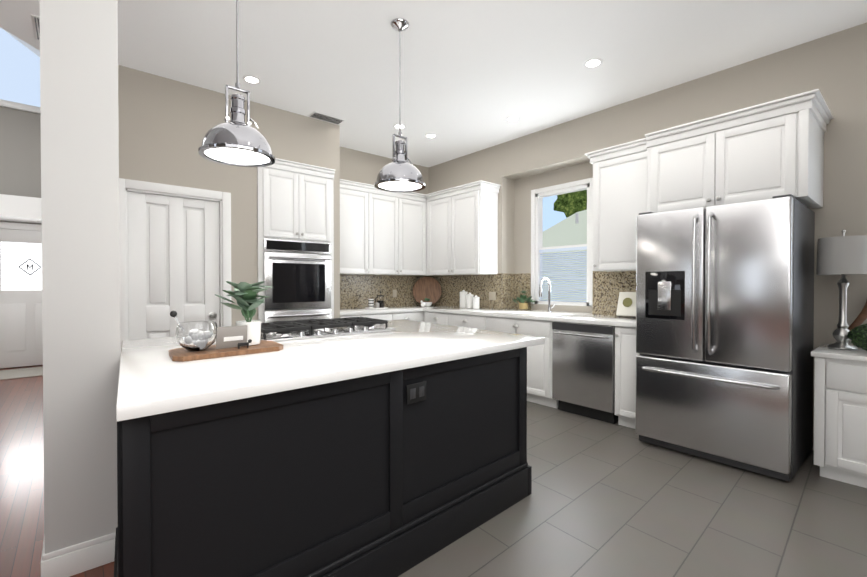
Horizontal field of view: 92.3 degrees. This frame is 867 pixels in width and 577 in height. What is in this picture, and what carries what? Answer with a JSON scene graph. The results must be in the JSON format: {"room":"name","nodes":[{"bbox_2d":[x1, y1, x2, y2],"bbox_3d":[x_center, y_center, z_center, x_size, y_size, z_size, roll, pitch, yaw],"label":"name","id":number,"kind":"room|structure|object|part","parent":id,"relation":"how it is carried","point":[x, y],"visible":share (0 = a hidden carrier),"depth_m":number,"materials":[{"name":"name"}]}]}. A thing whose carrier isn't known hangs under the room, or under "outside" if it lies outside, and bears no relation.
{"room":"kitchen","nodes":[
{"label":"kitchen","id":0,"kind":"room"},
{"bbox_2d":[0,27,39,56],"bbox_3d":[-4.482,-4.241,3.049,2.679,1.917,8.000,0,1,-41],"label":"window trim","id":1,"kind":"structure","parent":0,"point":[33,49],"depth_m":6.17,"materials":[{"name":"white paint"}]},
{"bbox_2d":[0,106,41,368],"bbox_3d":[-4.608,-2.042,3.141,4.800,6.500,7.030,0,1,-41],"label":"wall","id":2,"kind":"structure","parent":0,"point":[20,152],"depth_m":6.23,"materials":[{"name":"grey paint"}]},
{"bbox_2d":[0,28,40,113],"bbox_3d":[-6.303,-3.480,6.070,1.460,1.636,0.050,0,1,-41],"label":"transom window","id":3,"kind":"structure","parent":2,"relation":"in","point":[19,76],"depth_m":6.20,"materials":[{"name":"clear glass"}]},
{"bbox_2d":[0,222,41,230],"bbox_3d":[-6.095,0.101,6.301,1.110,2.150,0.025,0,1,-41],"label":"door frame","id":4,"kind":"structure","parent":2,"relation":"attached to","point":[20,226],"depth_m":6.22,"materials":[{"name":"white wood"}]},
{"bbox_2d":[0,194,41,223],"bbox_3d":[-6.357,-1.138,5.688,2.250,0.300,0.600,0,1,-41],"label":"ledge","id":5,"kind":"object","parent":2,"relation":"attached to","point":[13,208],"depth_m":5.83,"materials":[{"name":"white"}]},
{"bbox_2d":[0,229,42,368],"bbox_3d":[-6.087,0.146,6.292,0.910,2.040,0.050,0,1,-41],"label":"front door","id":6,"kind":"structure","parent":2,"relation":"in","point":[21,333],"depth_m":6.21,"materials":[{"name":"white wood"}]},
{"bbox_2d":[0,365,113,576],"bbox_3d":[-3.008,1.271,0.811,4.150,0.080,13.200,0,1,-41],"label":"floor","id":7,"kind":"structure","parent":0,"point":[21,478],"depth_m":2.63,"materials":[{"name":"brown wood"}]},
{"bbox_2d":[0,367,42,379],"bbox_3d":[-5.731,1.175,5.787,1.100,0.012,0.800,0,1,-41],"label":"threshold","id":8,"kind":"object","parent":7,"relation":"on","point":[20,373],"visible":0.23,"depth_m":5.74,"materials":[{"name":"grey wood"}]},
{"bbox_2d":[39,0,119,553],"bbox_3d":[-1.647,-0.305,1.950,0.255,3.050,0.420,0,1,-41],"label":"wall","id":9,"kind":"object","parent":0,"point":[80,191],"visible":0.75,"depth_m":1.79,"materials":[{"name":"grey paint"}]},
{"bbox_2d":[41,532,115,576],"bbox_3d":[-1.651,1.157,1.960,0.266,0.125,0.442,0,1,-41],"label":"baseboard","id":10,"kind":"structure","parent":9,"relation":"attached to","point":[72,560],"depth_m":1.78,"materials":[{"name":"white"}]},
{"bbox_2d":[118,65,339,325],"bbox_3d":[-2.147,-0.328,4.268,2.280,3.050,0.650,0,1,-41],"label":"wall","id":11,"kind":"structure","parent":0,"point":[166,125],"depth_m":3.90,"materials":[{"name":"beige paint"}]},
{"bbox_2d":[127,191,219,339],"bbox_3d":[-2.321,0.185,3.752,0.716,2.010,0.045,0,1,-41],"label":"pantry door","id":12,"kind":"structure","parent":11,"relation":"in","point":[173,253],"depth_m":3.72,"materials":[{"name":"white wood"}]},
{"bbox_2d":[209,312,216,318],"bbox_3d":[-2.067,0.250,3.907,0.060,0.060,0.071,0,1,-41],"label":"door knob","id":13,"kind":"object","parent":12,"relation":"attached to","point":[213,315],"depth_m":3.88,"materials":[{"name":"silver metal"}]},
{"bbox_2d":[119,178,231,357],"bbox_3d":[-2.341,0.144,3.784,0.890,2.115,0.200,0,1,-41],"label":"door frame","id":14,"kind":"structure","parent":11,"relation":"attached to","point":[224,200],"depth_m":3.69,"materials":[{"name":"white wood"}]},
{"bbox_2d":[340,185,364,276],"bbox_3d":[-1.140,-0.719,5.324,0.626,1.070,0.347,0,1,-41],"label":"upper cabinet","id":15,"kind":"object","parent":11,"relation":"attached to","point":[352,201],"depth_m":5.21,"materials":[{"name":"white wood"}]},
{"bbox_2d":[340,147,428,193],"bbox_3d":[-1.043,-0.344,5.776,3.180,3.050,0.200,0,1,-41],"label":"wall","id":16,"kind":"structure","parent":0,"point":[360,166],"depth_m":5.71,"materials":[{"name":"beige paint"}]},
{"bbox_2d":[315,273,428,309],"bbox_3d":[-0.780,0.031,5.864,1.865,0.460,0.009,0,1,-41],"label":"backsplash","id":17,"kind":"structure","parent":16,"relation":"attached to","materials":[{"name":"tile"}]},
{"bbox_2d":[365,189,420,276],"bbox_3d":[-0.607,-0.724,5.781,1.010,1.070,0.347,0,1,-41],"label":"upper cabinet","id":18,"kind":"object","parent":16,"relation":"attached to","point":[402,243],"depth_m":5.61,"materials":[{"name":"white wood"}]},
{"bbox_2d":[0,0,866,166],"bbox_3d":[-0.093,-1.877,0.645,8.400,0.120,9.200,0,1,-41],"label":"ceiling","id":19,"kind":"structure","parent":0,"point":[475,74],"depth_m":3.24,"materials":[{"name":"white paint"}]},
{"bbox_2d":[31,14,39,39],"bbox_3d":[-2.752,-1.835,2.976,0.160,0.010,0.360,0,1,-41],"label":"ceiling vent","id":20,"kind":"object","parent":19,"relation":"in","point":[35,19],"depth_m":2.90,"materials":[{"name":"white metal"}]},
{"bbox_2d":[198,0,274,166],"bbox_3d":[-1.005,-1.252,2.136,0.360,1.160,0.360,0,1,-41],"label":"pendant light","id":21,"kind":"object","parent":19,"relation":"hanging from","point":[237,140],"visible":1,"depth_m":2.10,"materials":[{"name":"silver metal"}]},
{"bbox_2d":[243,75,260,83],"bbox_3d":[-1.605,-1.845,3.683,0.149,0.005,0.149,0,1,4],"label":"recessed light","id":22,"kind":"object","parent":19,"relation":"in","point":[250,79],"depth_m":3.68,"materials":[{"name":"white plastic"}]},
{"bbox_2d":[308,111,344,124],"bbox_3d":[-1.158,-1.850,4.528,0.360,0.010,0.160,0,1,-41],"label":"ceiling vent","id":23,"kind":"object","parent":19,"relation":"in","point":[317,115],"depth_m":4.51,"materials":[{"name":"white metal"}]},
{"bbox_2d":[393,124,405,128],"bbox_3d":[-0.387,-1.856,4.776,0.149,0.005,0.149,0,1,4],"label":"recessed light","id":24,"kind":"object","parent":19,"relation":"in","point":[396,126],"depth_m":4.77,"materials":[{"name":"white plastic"}]},
{"bbox_2d":[374,18,425,191],"bbox_3d":[-0.233,-1.275,2.903,0.360,1.130,0.360,0,1,-41],"label":"pendant light","id":25,"kind":"object","parent":19,"relation":"hanging from","point":[399,173],"visible":1,"depth_m":2.87,"materials":[{"name":"silver metal"}]},
{"bbox_2d":[425,133,436,137],"bbox_3d":[-0.031,-1.859,5.074,0.149,0.005,0.149,0,1,4],"label":"recessed light","id":26,"kind":"object","parent":19,"relation":"in","point":[430,135],"depth_m":5.06,"materials":[{"name":"white plastic"}]},
{"bbox_2d":[583,58,602,67],"bbox_3d":[1.305,-1.842,3.407,0.149,0.005,0.149,0,1,4],"label":"recessed light","id":27,"kind":"object","parent":19,"relation":"in","point":[593,63],"depth_m":3.41,"materials":[{"name":"white"}]},
{"bbox_2d":[398,401,866,576],"bbox_3d":[1.481,1.259,2.028,4.250,0.080,9.200,0,1,-41],"label":"floor","id":28,"kind":"structure","parent":0,"point":[605,499],"depth_m":2.20,"materials":[{"name":"grey tile"}]},
{"bbox_2d":[257,165,333,322],"bbox_3d":[-1.639,-0.027,4.669,0.824,2.440,0.701,0,1,-41],"label":"tall cabinet","id":29,"kind":"object","parent":28,"relation":"on","point":[293,204],"depth_m":4.38,"materials":[{"name":"white wood"}]},
{"bbox_2d":[263,238,330,322],"bbox_3d":[-1.408,0.115,4.401,0.724,1.240,0.091,0,1,-41],"label":"double oven","id":30,"kind":"object","parent":29,"relation":"in","point":[296,280],"visible":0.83,"depth_m":4.38,"materials":[{"name":"silver metal"}]},
{"bbox_2d":[114,351,531,576],"bbox_3d":[-0.595,0.775,2.397,2.095,0.880,1.649,0,1,-41],"label":"kitchen island","id":31,"kind":"object","parent":28,"relation":"on","point":[400,449],"depth_m":1.57,"materials":[{"name":"black wood"}]},
{"bbox_2d":[116,319,544,422],"bbox_3d":[-0.549,0.314,2.437,2.184,0.040,1.698,0,1,-41],"label":"island countertop","id":32,"kind":"structure","parent":31,"relation":"on","point":[151,384],"depth_m":1.70,"materials":[{"name":"white stone"}]},
{"bbox_2d":[169,340,282,361],"bbox_3d":[-0.966,0.288,1.963,0.485,0.020,0.301,0,1,-41],"label":"cutting board","id":33,"kind":"object","parent":32,"relation":"on","point":[184,354],"visible":0.92,"depth_m":1.87,"materials":[{"name":"brown wood"}]},
{"bbox_2d":[170,311,217,350],"bbox_3d":[-1.070,0.186,1.863,0.196,0.184,0.170,0,1,-41],"label":"bowl","id":34,"kind":"object","parent":33,"relation":"on","point":[196,336],"visible":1,"depth_m":1.81,"materials":[{"name":"clear glass"}]},
{"bbox_2d":[216,325,251,348],"bbox_3d":[-0.924,0.226,1.929,0.144,0.102,0.068,0,1,-41],"label":"sign","id":35,"kind":"object","parent":33,"relation":"on","point":[230,336],"visible":1,"depth_m":1.93,"materials":[{"name":"grey"}]},
{"bbox_2d":[214,281,273,345],"bbox_3d":[-0.928,0.120,2.044,0.260,0.311,0.253,0,1,-41],"label":"potted plant","id":36,"kind":"object","parent":33,"relation":"on","point":[244,295],"visible":1,"depth_m":2.02,"materials":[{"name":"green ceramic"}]},
{"bbox_2d":[260,317,395,340],"bbox_3d":[-0.746,0.258,2.795,0.949,0.062,0.573,0,1,-41],"label":"cooktop","id":37,"kind":"object","parent":32,"relation":"in","point":[288,330],"visible":0.94,"depth_m":2.68,"materials":[{"name":"silver metal"}]},
{"bbox_2d":[406,381,426,404],"bbox_3d":[-0.074,0.463,1.854,0.115,0.085,0.013,0,1,-41],"label":"outlet","id":38,"kind":"object","parent":31,"relation":"attached to","point":[416,391],"depth_m":1.85,"materials":[{"name":"black plastic"}]},
{"bbox_2d":[357,313,388,319],"bbox_3d":[-0.896,0.746,5.370,0.578,0.880,0.617,0,1,-41],"label":"base cabinet","id":39,"kind":"object","parent":28,"relation":"on","point":[383,316],"depth_m":5.12,"materials":[{"name":"white wood"}]},
{"bbox_2d":[389,313,416,320],"bbox_3d":[-0.571,0.743,5.649,0.515,0.880,0.617,0,1,-41],"label":"base cabinet","id":40,"kind":"object","parent":28,"relation":"on","point":[392,316],"depth_m":5.40,"materials":[{"name":"white wood"}]},
{"bbox_2d":[421,313,448,324],"bbox_3d":[0.268,0.743,5.608,0.617,0.880,0.539,0,1,-41],"label":"base cabinet","id":41,"kind":"object","parent":28,"relation":"on","point":[438,318],"depth_m":5.40,"materials":[{"name":"white wood"}]},
{"bbox_2d":[340,305,444,316],"bbox_3d":[-0.575,0.283,5.628,1.865,0.040,0.637,0,1,-41],"label":"countertop","id":42,"kind":"structure","parent":41,"relation":"on","point":[391,308],"depth_m":5.34,"materials":[{"name":"white stone"}]},
{"bbox_2d":[365,291,387,308],"bbox_3d":[-0.748,0.149,5.467,0.304,0.227,0.304,0,1,-41],"label":"tray","id":43,"kind":"object","parent":42,"relation":"on","point":[379,304],"visible":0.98,"depth_m":5.43,"materials":[{"name":"white ceramic"}]},
{"bbox_2d":[420,298,431,306],"bbox_3d":[-0.117,0.196,5.917,0.217,0.124,0.140,0,1,-41],"label":"bowl","id":44,"kind":"object","parent":42,"relation":"on","point":[426,304],"visible":1,"depth_m":5.89,"materials":[{"name":"white ceramic"}]},
{"bbox_2d":[413,277,441,303],"bbox_3d":[-0.095,0.037,6.211,0.430,0.427,0.096,0,1,4],"label":"cutting board","id":45,"kind":"object","parent":42,"relation":"on","point":[427,287],"visible":0.79,"depth_m":6.20,"materials":[{"name":"brown wood"}]},
{"bbox_2d":[449,313,488,329],"bbox_3d":[0.620,0.747,5.197,0.617,0.880,0.778,0,1,-41],"label":"base cabinet","id":46,"kind":"object","parent":28,"relation":"on","point":[455,319],"depth_m":4.96,"materials":[{"name":"white wood"}]},
{"bbox_2d":[489,317,572,408],"bbox_3d":[1.089,0.753,4.651,0.617,0.880,0.937,0,1,-41],"label":"base cabinet","id":47,"kind":"object","parent":28,"relation":"on","point":[539,357],"depth_m":4.24,"materials":[{"name":"white wood"}]},
{"bbox_2d":[421,305,635,328],"bbox_3d":[1.040,0.292,4.688,0.637,0.040,2.888,0,1,-41],"label":"countertop","id":48,"kind":"structure","parent":47,"relation":"on","point":[529,314],"depth_m":4.35,"materials":[{"name":"white stone"}]},
{"bbox_2d":[459,290,465,307],"bbox_3d":[0.410,0.138,5.670,0.114,0.245,0.114,1,1,43],"label":"jar","id":49,"kind":"object","parent":48,"relation":"on","point":[461,293],"depth_m":5.63,"materials":[{"name":"white ceramic"}]},
{"bbox_2d":[463,292,470,307],"bbox_3d":[0.486,0.156,5.551,0.103,0.210,0.103,1,1,43],"label":"jar","id":50,"kind":"object","parent":48,"relation":"on","point":[469,300],"depth_m":5.54,"materials":[{"name":"white ceramic"}]},
{"bbox_2d":[470,294,479,308],"bbox_3d":[0.555,0.173,5.439,0.097,0.180,0.097,1,1,43],"label":"jar","id":51,"kind":"object","parent":48,"relation":"on","point":[474,300],"depth_m":5.41,"materials":[{"name":"white ceramic"}]},
{"bbox_2d":[513,291,534,309],"bbox_3d":[1.143,0.147,5.208,0.239,0.236,0.278,0,1,-41],"label":"potted plant","id":52,"kind":"object","parent":48,"relation":"on","point":[522,304],"visible":1,"depth_m":5.17,"materials":[{"name":"green plant"}]},
{"bbox_2d":[539,277,554,311],"bbox_3d":[1.278,0.072,4.681,0.214,0.398,0.108,0,1,-41],"label":"sink faucet","id":53,"kind":"object","parent":48,"relation":"on","point":[549,291],"visible":1,"depth_m":4.74,"materials":[{"name":"silver metal"}]},
{"bbox_2d":[541,313,552,316],"bbox_3d":[1.128,0.417,4.589,0.420,0.232,0.740,0,1,-41],"label":"sink","id":54,"kind":"object","parent":48,"relation":"in","point":[542,314],"depth_m":4.68,"materials":[{"name":"white"}]},
{"bbox_2d":[616,292,635,318],"bbox_3d":[1.844,0.156,3.909,0.163,0.247,0.190,0,1,-41],"label":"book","id":55,"kind":"object","parent":48,"relation":"on","point":[626,305],"visible":0.85,"depth_m":3.88,"materials":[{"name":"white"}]},
{"bbox_2d":[552,321,617,423],"bbox_3d":[1.566,0.761,4.032,0.645,0.876,0.612,0,1,-41],"label":"dishwasher","id":56,"kind":"object","parent":28,"relation":"on","point":[583,369],"visible":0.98,"depth_m":3.83,"materials":[{"name":"grey metal"}]},
{"bbox_2d":[613,325,639,428],"bbox_3d":[1.894,0.762,3.713,0.617,0.880,0.288,0,1,-41],"label":"base cabinet","id":57,"kind":"object","parent":28,"relation":"on","point":[625,339],"depth_m":3.55,"materials":[{"name":"white wood"}]},
{"bbox_2d":[636,194,814,481],"bbox_3d":[2.155,0.313,3.125,0.907,1.790,0.927,0,1,-41],"label":"refrigerator","id":58,"kind":"object","parent":28,"relation":"on","point":[724,326],"visible":1,"depth_m":2.80,"materials":[{"name":"grey metal"}]},
{"bbox_2d":[814,359,866,487],"bbox_3d":[2.873,0.822,2.588,0.597,0.782,0.685,0,1,-41],"label":"base cabinet","id":59,"kind":"object","parent":28,"relation":"on","point":[840,415],"depth_m":2.57,"materials":[{"name":"white wood"}]},
{"bbox_2d":[811,343,866,362],"bbox_3d":[3.112,0.419,2.286,0.622,0.030,1.480,0,1,-41],"label":"countertop","id":60,"kind":"structure","parent":59,"relation":"on","point":[822,352],"depth_m":2.60,"materials":[{"name":"white stone"}]},
{"bbox_2d":[816,230,866,349],"bbox_3d":[2.717,0.005,2.764,0.264,0.788,0.264,0,1,-41],"label":"table lamp","id":61,"kind":"object","parent":60,"relation":"on","point":[843,255],"visible":0.98,"depth_m":2.71,"materials":[{"name":"silver metal"}]},
{"bbox_3d":[2.717,-0.214,2.761,0.264,0.245,0.264,0,1,-41],"label":"lamp shade","id":62,"kind":"part","parent":61,"relation":"part of","materials":[{"name":"grey fabric"}]},
{"bbox_2d":[847,324,866,350],"bbox_3d":[2.731,0.302,2.559,0.247,0.182,0.271,0,1,-41],"label":"boxwood ball","id":63,"kind":"object","parent":60,"relation":"on","point":[857,335],"visible":1,"depth_m":2.57,"materials":[{"name":"green plant"}]},
{"bbox_2d":[847,300,866,330],"bbox_3d":[2.909,0.194,2.749,0.066,0.387,0.359,0,1,-41],"label":"sculpture","id":64,"kind":"object","parent":60,"relation":"on","point":[861,318],"visible":0.58,"depth_m":2.78,"materials":[{"name":"brown wood"}]},
{"bbox_2d":[429,23,866,450],"bbox_3d":[2.877,-0.319,3.342,0.400,3.050,9.400,0,1,-41],"label":"wall","id":65,"kind":"structure","parent":0,"point":[832,68],"depth_m":3.48,"materials":[{"name":"beige paint"}]},
{"bbox_2d":[421,185,500,276],"bbox_3d":[0.335,-0.723,5.682,0.400,1.070,1.070,0,1,-41],"label":"upper cabinet","id":66,"kind":"object","parent":65,"relation":"attached to","point":[459,228],"depth_m":5.45,"materials":[{"name":"white wood"}]},
{"bbox_2d":[489,292,495,299],"bbox_3d":[0.773,0.100,5.470,0.004,0.110,0.115,0,1,-41],"label":"wall outlet plate","id":67,"kind":"object","parent":65,"relation":"attached to","point":[492,295],"depth_m":5.46,"materials":[{"name":"beige plastic"}]},
{"bbox_2d":[428,268,679,319],"bbox_3d":[1.175,0.037,5.203,0.259,0.460,3.537,0,1,-41],"label":"backsplash","id":68,"kind":"structure","parent":65,"relation":"attached to","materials":[{"name":"tile"}]},
{"bbox_2d":[531,178,592,306],"bbox_3d":[1.559,-0.523,5.016,0.118,1.445,0.850,0,1,-41],"label":"kitchen window","id":69,"kind":"structure","parent":65,"relation":"in","point":[538,195],"depth_m":5.11,"materials":[{"name":"white wood"}]},
{"bbox_2d":[539,246,586,301],"bbox_3d":[1.555,-0.163,5.015,0.030,0.641,0.650,0,1,-41],"label":"window blinds","id":70,"kind":"object","parent":69,"relation":"attached to","point":[545,267],"visible":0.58,"depth_m":4.99,"materials":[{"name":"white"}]},
{"bbox_2d":[589,145,644,272],"bbox_3d":[1.869,-0.705,3.935,0.347,1.070,0.610,0,1,-41],"label":"upper cabinet","id":71,"kind":"object","parent":65,"relation":"attached to","point":[618,178],"depth_m":3.87,"materials":[{"name":"white wood"}]},
{"bbox_2d":[645,101,825,212],"bbox_3d":[2.292,-0.880,3.217,0.637,0.565,0.988,0,1,-41],"label":"upper cabinet","id":72,"kind":"object","parent":65,"relation":"attached to","point":[779,152],"depth_m":2.92,"materials":[{"name":"white wood"}]},
{"label":"outside","id":73,"kind":"structure","parent":0,"visible":0},
{"bbox_2d":[542,195,586,300],"bbox_3d":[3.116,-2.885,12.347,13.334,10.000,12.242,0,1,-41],"label":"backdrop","id":74,"kind":"structure","parent":73,"point":[560,229],"depth_m":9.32,"materials":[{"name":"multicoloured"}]},
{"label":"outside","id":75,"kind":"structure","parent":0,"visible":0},
{"bbox_2d":[554,190,586,217],"bbox_3d":[4.509,-2.595,10.650,2.934,2.212,0.937,0,1,3],"label":"tree","id":76,"kind":"object","parent":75,"point":[569,204],"visible":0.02,"depth_m":10.47,"materials":[{"name":"green plant"}]}
]}

